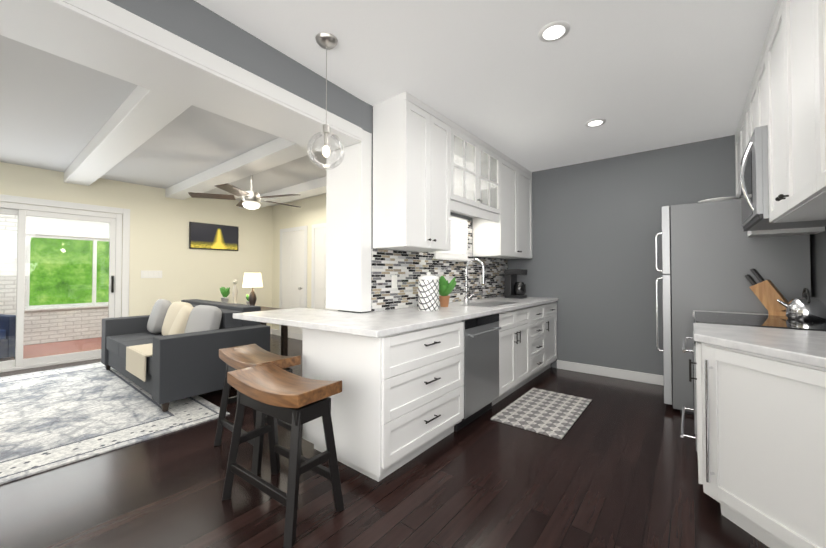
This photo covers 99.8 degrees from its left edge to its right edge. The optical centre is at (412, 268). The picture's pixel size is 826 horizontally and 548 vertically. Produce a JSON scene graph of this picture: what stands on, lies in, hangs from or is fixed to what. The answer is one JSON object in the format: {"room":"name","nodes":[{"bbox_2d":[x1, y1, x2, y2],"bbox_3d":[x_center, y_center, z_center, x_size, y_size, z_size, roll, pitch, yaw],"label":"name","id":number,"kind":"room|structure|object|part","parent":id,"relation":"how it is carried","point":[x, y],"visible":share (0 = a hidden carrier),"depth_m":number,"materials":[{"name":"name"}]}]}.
{"room":"kitchen","nodes":[
{"label":"kitchen","id":0,"kind":"room"},
{"bbox_2d":[0,162,272,328],"bbox_3d":[-4.897,-0.006,4.701,0.120,2.620,6.500,-1,-1,39],"label":"wall","id":1,"kind":"structure","parent":0,"point":[159,230],"depth_m":5.73,"materials":[{"name":"beige paint"}]},
{"bbox_2d":[0,194,129,372],"bbox_3d":[-5.066,0.192,4.469,0.131,2.215,2.220,-1,-1,39],"label":"sliding glass door","id":2,"kind":"structure","parent":1,"relation":"attached to","point":[22,212],"depth_m":4.77,"materials":[{"name":"white"}]},
{"bbox_2d":[141,270,161,277],"bbox_3d":[-4.154,0.093,5.524,0.011,0.111,0.263,-1,-1,39],"label":"switch plate","id":3,"kind":"object","parent":1,"relation":"attached to","point":[151,274],"visible":1,"depth_m":5.52,"materials":[{"name":"white plastic"}]},
{"bbox_2d":[189,222,238,250],"bbox_3d":[-3.564,-0.561,6.257,0.033,0.460,0.820,-1,-1,39],"label":"picture","id":4,"kind":"object","parent":1,"relation":"attached to","point":[213,236],"depth_m":6.22},
{"bbox_3d":[-3.565,-0.561,6.258,0.029,0.460,0.820,-1,-1,39],"label":"picture frame","id":5,"kind":"part","parent":4,"relation":"part of","materials":[{"name":"black"}]},
{"bbox_2d":[107,0,371,133],"bbox_3d":[-1.919,-1.217,0.976,0.428,0.325,4.979,-1,-1,35],"label":"wall","id":6,"kind":"structure","parent":0,"point":[198,24],"depth_m":2.00,"materials":[{"name":"grey paint"}]},
{"bbox_2d":[272,194,325,329],"bbox_3d":[-1.201,0.013,5.846,4.230,2.620,0.100,-1,-1,39],"label":"wall","id":7,"kind":"structure","parent":0,"point":[309,212],"depth_m":6.61,"materials":[{"name":"beige paint"}]},
{"bbox_2d":[271,329,302,339],"bbox_3d":[-1.248,1.267,5.788,4.199,0.110,0.013,-1,-1,39],"label":"baseboard","id":8,"kind":"structure","parent":7,"relation":"attached to","point":[273,331],"depth_m":6.64,"materials":[{"name":"white wood"}]},
{"bbox_2d":[279,225,306,335],"bbox_3d":[-2.320,0.278,6.611,0.910,2.115,0.092,-1,-1,39],"label":"door","id":9,"kind":"structure","parent":7,"relation":"in","point":[293,274],"depth_m":6.62,"materials":[{"name":"white wood"}]},
{"bbox_2d":[311,223,337,310],"bbox_3d":[-1.492,0.267,5.949,0.910,2.115,0.092,-1,-1,39],"label":"door","id":10,"kind":"structure","parent":7,"relation":"in","point":[318,282],"depth_m":6.12,"materials":[{"name":"white wood"}]},
{"bbox_2d":[0,334,768,547],"bbox_3d":[-2.756,1.318,3.194,9.980,0.080,8.050,-1,-1,39],"label":"floor","id":11,"kind":"structure","parent":0,"point":[616,466],"depth_m":1.95,"materials":[{"name":"brown wood"}]},
{"bbox_2d":[0,314,15,358],"bbox_3d":[-6.214,0.875,4.799,0.780,0.860,0.840,0,-1,17],"label":"wicker chair","id":12,"kind":"object","parent":11,"relation":"on","point":[3,337],"depth_m":4.97,"materials":[{"name":"blue"}]},
{"bbox_2d":[0,214,109,344],"bbox_3d":[-7.092,0.094,5.620,0.200,2.450,6.600,-1,-1,39],"label":"wall","id":13,"kind":"structure","parent":11,"relation":"on","point":[11,291],"depth_m":6.18,"materials":[{"name":"white brick"}]},
{"bbox_2d":[24,234,108,310],"bbox_3d":[-5.907,0.087,7.010,0.160,1.330,2.590,-1,-1,39],"label":"window","id":14,"kind":"structure","parent":13,"relation":"attached to","point":[94,276],"depth_m":6.40,"materials":[{"name":"white"}]},
{"bbox_2d":[0,362,229,484],"bbox_3d":[-3.709,1.268,2.945,3.200,0.012,2.770,-1,-1,39],"label":"living room rug","id":15,"kind":"object","parent":11,"relation":"on","point":[52,418],"visible":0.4,"depth_m":2.96,"materials":[{"name":"fabric"}]},
{"bbox_2d":[101,299,269,411],"bbox_3d":[-2.758,0.845,4.080,2.260,0.897,1.040,-1,-1,39],"label":"sofa","id":16,"kind":"object","parent":11,"relation":"on","point":[164,353],"visible":0.98,"depth_m":3.51,"materials":[{"name":"grey fabric"}]},
{"bbox_2d":[214,344,302,474],"bbox_3d":[-1.086,0.928,2.431,0.644,0.680,0.362,-1,-1,39],"label":"stool","id":17,"kind":"object","parent":11,"relation":"on","point":[240,357],"visible":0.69,"depth_m":2.42,"materials":[{"name":"brown wood"}]},
{"bbox_2d":[243,304,287,355],"bbox_3d":[-2.322,0.914,4.729,1.750,0.780,0.380,-1,-1,39],"label":"console table","id":18,"kind":"object","parent":11,"relation":"on","point":[284,340],"visible":0.02,"depth_m":4.32,"materials":[{"name":"brown wood"}]},
{"bbox_2d":[220,287,229,302],"bbox_3d":[-2.739,0.397,5.079,0.139,0.264,0.131,-1,-1,39],"label":"potted plant","id":19,"kind":"object","parent":18,"relation":"on","point":[225,292],"visible":1,"depth_m":5.05,"materials":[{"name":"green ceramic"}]},
{"bbox_2d":[232,280,237,303],"bbox_3d":[-2.498,0.343,4.879,0.080,0.366,0.078,-1,-1,39],"label":"figurine","id":20,"kind":"object","parent":18,"relation":"on","point":[235,291],"visible":0.85,"depth_m":4.86,"materials":[{"name":"beige ceramic"}]},
{"bbox_2d":[242,273,262,305],"bbox_3d":[-2.117,0.291,4.589,0.250,0.460,0.250,-1,-1,39],"label":"table lamp","id":21,"kind":"object","parent":18,"relation":"on","point":[252,280],"visible":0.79,"depth_m":4.51,"materials":[{"name":"white fabric"}]},
{"bbox_2d":[222,362,343,547],"bbox_3d":[-0.702,0.919,1.862,0.653,0.680,0.381,-1,-1,39],"label":"stool","id":22,"kind":"object","parent":11,"relation":"on","point":[273,392],"visible":1,"depth_m":1.78,"materials":[{"name":"brown wood"}]},
{"bbox_2d":[302,327,433,481],"bbox_3d":[-0.335,0.829,2.379,0.754,0.872,0.468,-1,-1,39],"label":"base cabinet","id":23,"kind":"object","parent":11,"relation":"on","point":[397,402],"depth_m":2.12,"materials":[{"name":"white wood"}]},
{"bbox_2d":[233,307,341,324],"bbox_3d":[-0.921,0.377,2.752,0.780,0.040,0.643,-1,-1,39],"label":"countertop","id":24,"kind":"structure","parent":23,"relation":"on","point":[269,316],"depth_m":2.67,"materials":[{"name":"white stone"}]},
{"bbox_2d":[281,296,557,337],"bbox_3d":[0.538,0.388,3.388,0.705,0.040,3.457,-1,-1,39],"label":"countertop","id":25,"kind":"structure","parent":23,"relation":"on","point":[377,324],"depth_m":2.49,"materials":[{"name":"white stone"}]},
{"bbox_2d":[418,272,438,310],"bbox_3d":[0.134,0.196,2.986,0.184,0.327,0.184,-1,-1,39],"label":"canister","id":26,"kind":"object","parent":25,"relation":"on","point":[428,291],"visible":1,"depth_m":2.91,"materials":[{"name":"white ceramic"}]},
{"bbox_2d":[439,276,455,306],"bbox_3d":[0.310,0.216,3.303,0.226,0.297,0.341,-1,-1,39],"label":"potted plant","id":27,"kind":"object","parent":25,"relation":"on","point":[445,289],"visible":0.88,"depth_m":3.26,"materials":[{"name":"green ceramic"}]},
{"bbox_2d":[464,258,484,303],"bbox_3d":[0.666,0.135,3.646,0.245,0.471,0.151,-1,-1,39],"label":"faucet","id":28,"kind":"object","parent":25,"relation":"on","point":[466,299],"visible":1,"depth_m":3.65,"materials":[{"name":"silver metal"}]},
{"bbox_2d":[464,301,518,306],"bbox_3d":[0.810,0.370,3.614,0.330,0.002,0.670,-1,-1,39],"label":"sink basin","id":29,"kind":"object","parent":25,"relation":"in","point":[491,304],"visible":0.86,"depth_m":3.54,"materials":[{"name":"silver metal"}]},
{"bbox_2d":[504,269,526,298],"bbox_3d":[1.351,0.201,4.535,0.250,0.370,0.200,-1,-1,39],"label":"coffee maker","id":30,"kind":"object","parent":25,"relation":"on","point":[514,288],"visible":1,"depth_m":4.48,"materials":[{"name":"black plastic"}]},
{"bbox_2d":[430,321,463,443],"bbox_3d":[-0.021,0.834,2.705,0.666,0.872,0.434,-1,-1,39],"label":"base cabinet","id":31,"kind":"object","parent":11,"relation":"on","point":[446,340],"depth_m":2.48,"materials":[{"name":"white wood"}]},
{"bbox_2d":[454,313,500,431],"bbox_3d":[0.355,0.843,3.083,0.690,0.868,0.613,-1,-1,39],"label":"dishwasher","id":32,"kind":"object","parent":11,"relation":"on","point":[481,365],"visible":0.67,"depth_m":2.86,"materials":[{"name":"silver metal"}]},
{"bbox_2d":[492,307,533,405],"bbox_3d":[0.754,0.850,3.660,0.685,0.872,0.775,-1,-1,39],"label":"base cabinet","id":33,"kind":"object","parent":11,"relation":"on","point":[516,355],"depth_m":3.43,"materials":[{"name":"white wood"}]},
{"bbox_2d":[530,304,549,377],"bbox_3d":[1.148,0.858,4.155,0.685,0.872,0.604,-1,-1,39],"label":"base cabinet","id":34,"kind":"object","parent":11,"relation":"on","point":[539,316],"depth_m":4.03,"materials":[{"name":"white wood"}]},
{"bbox_2d":[490,388,591,438],"bbox_3d":[1.192,1.273,3.147,0.570,0.008,1.020,-1,-1,39],"label":"kitchen rug","id":35,"kind":"object","parent":11,"relation":"on","point":[548,413],"visible":1,"depth_m":3.05,"materials":[{"name":"fabric"}]},
{"bbox_2d":[546,302,556,366],"bbox_3d":[1.456,0.865,4.540,0.685,0.872,0.496,-1,-1,39],"label":"base cabinet","id":36,"kind":"object","parent":11,"relation":"on","point":[552,306],"depth_m":4.40,"materials":[{"name":"white wood"}]},
{"bbox_2d":[655,199,810,414],"bbox_3d":[2.844,0.358,3.200,0.954,1.840,0.820,-1,-1,39],"label":"refrigerator","id":37,"kind":"object","parent":11,"relation":"on","point":[713,254],"visible":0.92,"depth_m":2.96,"materials":[{"name":"grey metal"}]},
{"bbox_2d":[698,197,737,202],"bbox_3d":[2.789,-0.593,3.183,0.280,0.060,0.280,-1,-1,39],"label":"bowl","id":38,"kind":"object","parent":37,"relation":"on","point":[718,199],"visible":0.27,"depth_m":3.08,"materials":[{"name":"white ceramic"}]},
{"bbox_2d":[680,311,825,450],"bbox_3d":[2.289,0.803,2.324,0.790,0.922,0.762,-1,-1,39],"label":"range","id":39,"kind":"object","parent":11,"relation":"on","point":[770,321],"visible":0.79,"depth_m":2.24,"materials":[{"name":"silver metal"}]},
{"bbox_2d":[776,288,825,320],"bbox_3d":[2.603,0.235,2.332,0.235,0.212,0.190,-1,-1,39],"label":"kettle","id":40,"kind":"object","parent":39,"relation":"on","point":[806,306],"visible":1,"depth_m":2.27,"materials":[{"name":"silver metal"}]},
{"bbox_2d":[693,342,825,547],"bbox_3d":[1.568,0.812,1.352,0.705,0.872,0.763,-1,-1,39],"label":"base cabinet","id":41,"kind":"object","parent":11,"relation":"on","point":[761,437],"depth_m":1.51,"materials":[{"name":"white wood"}]},
{"bbox_2d":[693,310,825,368],"bbox_3d":[1.998,0.363,1.907,0.717,0.040,2.236,-1,-1,39],"label":"countertop","id":42,"kind":"structure","parent":41,"relation":"on","point":[807,347],"depth_m":1.65,"materials":[{"name":"white stone"}]},
{"bbox_2d":[745,269,788,315],"bbox_3d":[2.718,0.178,2.641,0.110,0.352,0.275,1,-1,-36],"label":"knife block","id":43,"kind":"object","parent":42,"relation":"on","point":[767,293],"visible":0.9,"depth_m":2.62,"materials":[{"name":"brown wood"}]},
{"bbox_2d":[0,0,777,205],"bbox_3d":[-1.681,-1.390,2.701,7.630,0.080,7.550,-1,-1,39],"label":"ceiling","id":44,"kind":"structure","parent":0,"point":[638,76],"depth_m":2.48,"materials":[{"name":"white paint"}]},
{"bbox_2d":[64,86,190,185],"bbox_3d":[-3.063,-1.265,3.553,4.204,0.139,0.260,-1,-1,39],"label":"beam","id":45,"kind":"structure","parent":44,"relation":"attached to","point":[139,117],"depth_m":3.10,"materials":[{"name":"white"}]},
{"bbox_2d":[165,137,315,199],"bbox_3d":[-2.317,-1.250,4.467,4.228,0.139,0.260,-1,-1,39],"label":"beam","id":46,"kind":"structure","parent":44,"relation":"attached to","point":[273,153],"depth_m":4.17,"materials":[{"name":"white"}]},
{"bbox_2d":[188,175,299,209],"bbox_3d":[-2.023,-1.031,4.432,1.337,0.580,1.286,-1,-1,39],"label":"ceiling fan","id":47,"kind":"object","parent":44,"relation":"hanging from","point":[250,200],"visible":0.98,"depth_m":4.29,"materials":[{"name":"silver metal"}]},
{"bbox_2d":[239,176,326,209],"bbox_3d":[-1.581,-1.235,5.389,4.228,0.139,0.260,-1,-1,39],"label":"beam","id":48,"kind":"structure","parent":44,"relation":"attached to","point":[311,188],"depth_m":5.49,"materials":[{"name":"white"}]},
{"bbox_2d":[307,32,344,169],"bbox_3d":[-0.515,-0.974,2.064,0.216,0.772,0.216,-1,-1,39],"label":"pendant light","id":49,"kind":"object","parent":44,"relation":"hanging from","point":[326,41],"visible":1,"depth_m":2.06,"materials":[{"name":"silver metal"}]},
{"bbox_2d":[538,21,569,41],"bbox_3d":[0.810,-1.357,1.999,0.170,0.010,0.170,-1,-1,39],"label":"recessed light","id":50,"kind":"object","parent":44,"relation":"in","point":[553,31],"visible":1,"depth_m":1.99,"materials":[{"name":"white plastic"}]},
{"bbox_2d":[585,118,605,126],"bbox_3d":[1.678,-1.337,3.199,0.170,0.010,0.170,-1,-1,39],"label":"recessed light","id":51,"kind":"object","parent":44,"relation":"in","point":[596,122],"visible":1,"depth_m":3.18,"materials":[{"name":"white plastic"}]},
{"bbox_2d":[338,106,501,312],"bbox_3d":[0.298,-0.018,3.997,0.420,2.620,2.820,-1,-1,39],"label":"wall","id":52,"kind":"structure","parent":0,"point":[461,216],"depth_m":2.88,"materials":[{"name":"grey paint"}]},
{"bbox_2d":[0,0,371,311],"bbox_3d":[-1.919,-0.413,0.962,0.460,1.463,4.978,-1,-1,35],"label":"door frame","id":53,"kind":"structure","parent":52,"relation":"attached to","point":[108,37],"depth_m":2.00,"materials":[{"name":"white paint"}]},
{"bbox_2d":[373,92,456,251],"bbox_3d":[0.020,-0.751,3.019,0.357,1.182,0.680,-1,-1,39],"label":"upper cabinet","id":54,"kind":"object","parent":52,"relation":"attached to","point":[432,168],"depth_m":2.80,"materials":[{"name":"white wood"}]},
{"bbox_2d":[371,220,507,311],"bbox_3d":[0.504,-0.098,3.910,0.009,0.944,2.697,-1,-1,39],"label":"tile backsplash","id":55,"kind":"structure","parent":52,"relation":"attached to","point":[408,269],"depth_m":3.35,"materials":[{"name":"tile"}]},
{"bbox_2d":[392,275,396,287],"bbox_3d":[-0.162,0.118,3.057,0.008,0.115,0.072,-1,-1,39],"label":"electrical outlet","id":56,"kind":"object","parent":55,"relation":"attached to","point":[394,281],"visible":1,"depth_m":3.05,"materials":[{"name":"white plastic"}]},
{"bbox_2d":[433,216,469,260],"bbox_3d":[0.431,-0.329,3.787,0.034,0.485,0.690,-1,-1,39],"label":"window","id":57,"kind":"structure","parent":52,"relation":"in","point":[458,251],"depth_m":3.88,"materials":[{"name":"white"}]},
{"bbox_2d":[469,148,531,258],"bbox_3d":[1.156,-0.727,4.442,0.357,1.182,1.069,-1,-1,39],"label":"upper cabinet","id":58,"kind":"object","parent":52,"relation":"attached to","point":[500,188],"depth_m":4.07,"materials":[{"name":"white wood"}]},
{"bbox_2d":[507,135,735,375],"bbox_3d":[2.335,-0.014,4.240,3.300,2.620,0.100,-1,-1,39],"label":"wall","id":59,"kind":"structure","parent":0,"point":[596,229],"depth_m":4.14,"materials":[{"name":"grey paint"}]},
{"bbox_2d":[557,360,663,385],"bbox_3d":[2.318,1.240,4.157,1.150,0.110,0.013,-1,-1,39],"label":"baseboard","id":60,"kind":"structure","parent":59,"relation":"attached to","point":[619,373],"depth_m":4.11,"materials":[{"name":"white wood"}]},
{"bbox_2d":[810,226,825,304],"bbox_3d":[1.262,-0.080,0.331,0.100,2.620,7.350,-1,-1,39],"label":"wall","id":61,"kind":"structure","parent":0,"point":[818,261],"depth_m":2.53,"materials":[{"name":"grey paint"}]},
{"bbox_2d":[735,164,740,198],"bbox_3d":[3.218,-1.001,3.176,0.365,0.678,0.479,-1,-1,39],"label":"upper cabinet","id":62,"kind":"object","parent":61,"relation":"attached to","point":[736,165],"depth_m":3.42,"materials":[{"name":"white wood"}]},
{"bbox_2d":[735,111,742,195],"bbox_3d":[2.988,-1.006,2.888,0.365,0.678,0.486,-1,-1,39],"label":"upper cabinet","id":63,"kind":"object","parent":61,"relation":"attached to","point":[739,132],"depth_m":3.18,"materials":[{"name":"white wood"}]},
{"bbox_2d":[747,86,750,144],"bbox_3d":[2.556,-1.095,2.349,0.365,0.518,0.436,-1,-1,39],"label":"upper cabinet","id":64,"kind":"object","parent":61,"relation":"attached to","point":[749,93],"depth_m":2.64,"materials":[{"name":"white wood"}]},
{"bbox_2d":[751,48,762,135],"bbox_3d":[2.354,-1.099,2.096,0.365,0.518,0.438,-1,-1,39],"label":"upper cabinet","id":65,"kind":"object","parent":61,"relation":"attached to","point":[757,82],"depth_m":2.31,"materials":[{"name":"white wood"}]},
{"bbox_2d":[740,125,825,230],"bbox_3d":[2.411,-0.562,2.249,0.478,0.548,0.754,-1,-1,39],"label":"over-the-range microwave","id":66,"kind":"object","parent":65,"relation":"attached to","point":[754,179],"visible":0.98,"depth_m":2.15,"materials":[{"name":"silver metal"}]},
{"bbox_2d":[743,98,824,236],"bbox_3d":[2.783,-0.800,2.629,0.365,1.098,0.292,-1,-1,39],"label":"upper cabinet","id":67,"kind":"object","parent":61,"relation":"attached to","point":[813,230],"depth_m":2.60,"materials":[{"name":"white wood"}]},
{"bbox_2d":[763,0,825,222],"bbox_3d":[1.896,-0.819,1.517,0.365,1.098,1.032,-1,-1,39],"label":"upper cabinet","id":68,"kind":"object","parent":61,"relation":"attached to","point":[785,102],"depth_m":1.67,"materials":[{"name":"white wood"}]},
{"bbox_2d":[803,0,825,199],"bbox_3d":[1.379,-0.830,0.869,0.365,1.098,0.854,-1,-1,39],"label":"upper cabinet","id":69,"kind":"object","parent":61,"relation":"attached to","point":[814,11],"depth_m":1.27,"materials":[{"name":"white wood"}]},
{"label":"outside","id":70,"kind":"structure","parent":0,"visible":0},
{"bbox_2d":[29,237,108,305],"bbox_3d":[-8.814,-0.876,8.930,0.100,5.500,11.000,-1,-1,39],"label":"trees","id":71,"kind":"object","parent":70,"point":[49,273],"depth_m":8.83,"materials":[{"name":"green plant"}]}
]}

